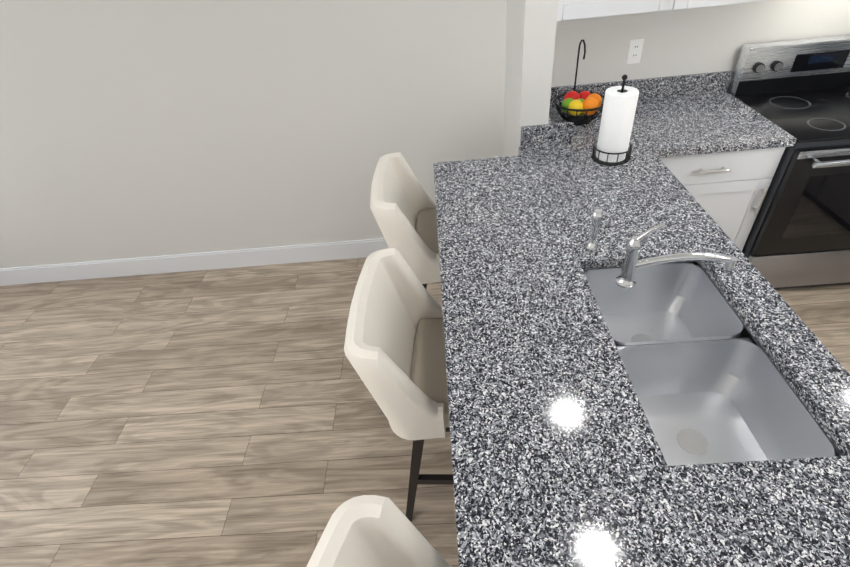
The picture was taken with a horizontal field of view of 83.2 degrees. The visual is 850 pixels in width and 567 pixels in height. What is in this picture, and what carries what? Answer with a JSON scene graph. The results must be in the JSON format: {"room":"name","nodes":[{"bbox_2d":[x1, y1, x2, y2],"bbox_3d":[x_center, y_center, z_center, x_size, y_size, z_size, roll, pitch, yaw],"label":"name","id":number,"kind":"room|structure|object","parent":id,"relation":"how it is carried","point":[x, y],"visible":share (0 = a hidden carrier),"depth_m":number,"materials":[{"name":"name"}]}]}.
{"room":"kitchen","nodes":[
{"label":"kitchen","id":0,"kind":"room"},
{"bbox_2d":[0,257,849,566],"bbox_3d":[2.896,1.518,0.845,13.640,0.050,6.240,-4,40,2],"label":"floor","id":1,"kind":"structure","parent":0,"point":[224,417],"depth_m":2.34,"materials":[{"name":"brown wood"}]},
{"bbox_2d":[306,495,451,566],"bbox_3d":[0.045,0.971,1.055,0.529,0.998,0.508,6,42,15],"label":"stool","id":2,"kind":"object","parent":1,"relation":"on","point":[370,531],"visible":1,"depth_m":0.94,"materials":[{"name":"beige leather"}]},
{"bbox_2d":[344,248,453,520],"bbox_3d":[0.085,0.398,1.730,0.544,0.998,0.510,-4,40,2],"label":"stool","id":3,"kind":"object","parent":1,"relation":"on","point":[394,347],"visible":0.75,"depth_m":1.50,"materials":[{"name":"beige leather"}]},
{"bbox_2d":[370,152,440,288],"bbox_3d":[0.080,-0.079,2.297,0.532,0.998,0.508,-4,40,2],"label":"stool","id":4,"kind":"object","parent":1,"relation":"on","point":[403,205],"visible":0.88,"depth_m":2.02,"materials":[{"name":"beige leather"}]},
{"bbox_2d":[583,262,701,272],"bbox_3d":[0.727,0.018,2.185,0.600,0.884,0.730,-4,40,2],"label":"base cabinet","id":5,"kind":"object","parent":1,"relation":"on","point":[694,263],"depth_m":1.71,"materials":[{"name":"white"}]},
{"bbox_2d":[541,124,604,242],"bbox_3d":[0.698,-0.401,1.890,0.360,0.135,0.898,-4,40,2],"label":"countertop","id":6,"kind":"structure","parent":5,"relation":"on","point":[601,231],"depth_m":1.99,"materials":[{"name":"stone"}]},
{"bbox_2d":[433,125,772,566],"bbox_3d":[0.292,0.114,1.334,0.480,0.135,2.397,-4,40,2],"label":"countertop","id":7,"kind":"structure","parent":5,"relation":"on","point":[558,459],"depth_m":1.16,"materials":[{"name":"stone"}]},
{"bbox_2d":[545,81,849,566],"bbox_3d":[0.811,-0.081,1.496,0.450,0.135,2.878,-4,40,2],"label":"countertop","id":8,"kind":"structure","parent":5,"relation":"on","point":[798,509],"depth_m":1.32,"materials":[{"name":"stone"}]},
{"bbox_2d":[553,40,604,124],"bbox_3d":[0.764,-0.966,2.319,0.261,0.364,0.261,-4,40,2],"label":"fruit basket","id":9,"kind":"object","parent":8,"relation":"on","point":[577,104],"visible":0.98,"depth_m":2.35,"materials":[{"name":"multicoloured food"}]},
{"bbox_2d":[591,74,638,165],"bbox_3d":[0.802,-0.687,1.993,0.162,0.351,0.162,-4,40,2],"label":"paper towel holder","id":10,"kind":"object","parent":8,"relation":"on","point":[617,117],"visible":1,"depth_m":1.97,"materials":[{"name":"white paper"}]},
{"bbox_2d":[585,209,736,288],"bbox_3d":[0.692,-0.129,1.440,0.309,0.229,0.325,-4,40,2],"label":"faucet","id":11,"kind":"object","parent":8,"relation":"on","point":[632,263],"visible":1,"depth_m":1.39,"materials":[{"name":"silver metal"}]},
{"bbox_2d":[583,261,841,465],"bbox_3d":[0.720,0.247,1.379,0.420,0.196,0.750,-4,40,2],"label":"sink","id":12,"kind":"object","parent":8,"relation":"in","point":[709,385],"visible":0.67,"depth_m":1.38,"materials":[{"name":"silver metal"}]},
{"bbox_2d":[660,147,785,251],"bbox_3d":[1.356,-0.464,2.674,0.615,0.884,0.601,-4,40,2],"label":"base cabinet","id":13,"kind":"object","parent":1,"relation":"on","point":[728,191],"depth_m":2.27,"materials":[{"name":"white wood"}]},
{"bbox_2d":[621,71,796,153],"bbox_3d":[1.319,-0.841,2.330,0.605,0.135,0.638,-4,40,2],"label":"countertop","id":14,"kind":"structure","parent":13,"relation":"on","point":[701,110],"depth_m":2.36,"materials":[{"name":"stone"}]},
{"bbox_2d":[728,35,849,289],"bbox_3d":[2.036,-0.578,2.496,0.758,1.130,0.726,-4,40,2],"label":"range","id":15,"kind":"object","parent":1,"relation":"on","point":[799,233],"visible":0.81,"depth_m":2.38,"materials":[{"name":"grey"}]},
{"bbox_2d":[0,0,849,267],"bbox_3d":[-0.372,-1.172,2.515,7.390,2.460,0.120,-4,40,2],"label":"wall","id":16,"kind":"structure","parent":0,"point":[137,128],"depth_m":2.58,"materials":[{"name":"paint"}]},
{"bbox_2d":[0,238,388,285],"bbox_3d":[-1.647,-0.141,3.268,4.330,0.137,0.014,-4,40,2],"label":"baseboard","id":17,"kind":"structure","parent":16,"relation":"attached to","point":[198,261],"depth_m":3.23,"materials":[{"name":"white"}]},
{"bbox_2d":[626,39,643,63],"bbox_3d":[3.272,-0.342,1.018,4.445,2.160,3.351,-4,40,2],"label":"outlet","id":18,"kind":"object","parent":16,"relation":"attached to","point":[634,51],"visible":1,"depth_m":2.45,"materials":[{"name":"white plastic"}]},
{"bbox_2d":[557,0,768,20],"bbox_3d":[1.026,-1.553,1.934,1.057,0.740,0.321,-4,40,2],"label":"upper cabinet","id":19,"kind":"object","parent":16,"relation":"attached to","point":[574,9],"visible":0.85,"depth_m":2.02,"materials":[{"name":"white wood"}]},
{"bbox_2d":[500,0,563,156],"bbox_3d":[0.480,-1.043,2.249,0.130,2.460,0.480,-4,40,2],"label":"pillar","id":20,"kind":"structure","parent":0,"point":[532,29],"depth_m":2.13,"materials":[{"name":"paint"}]}
]}

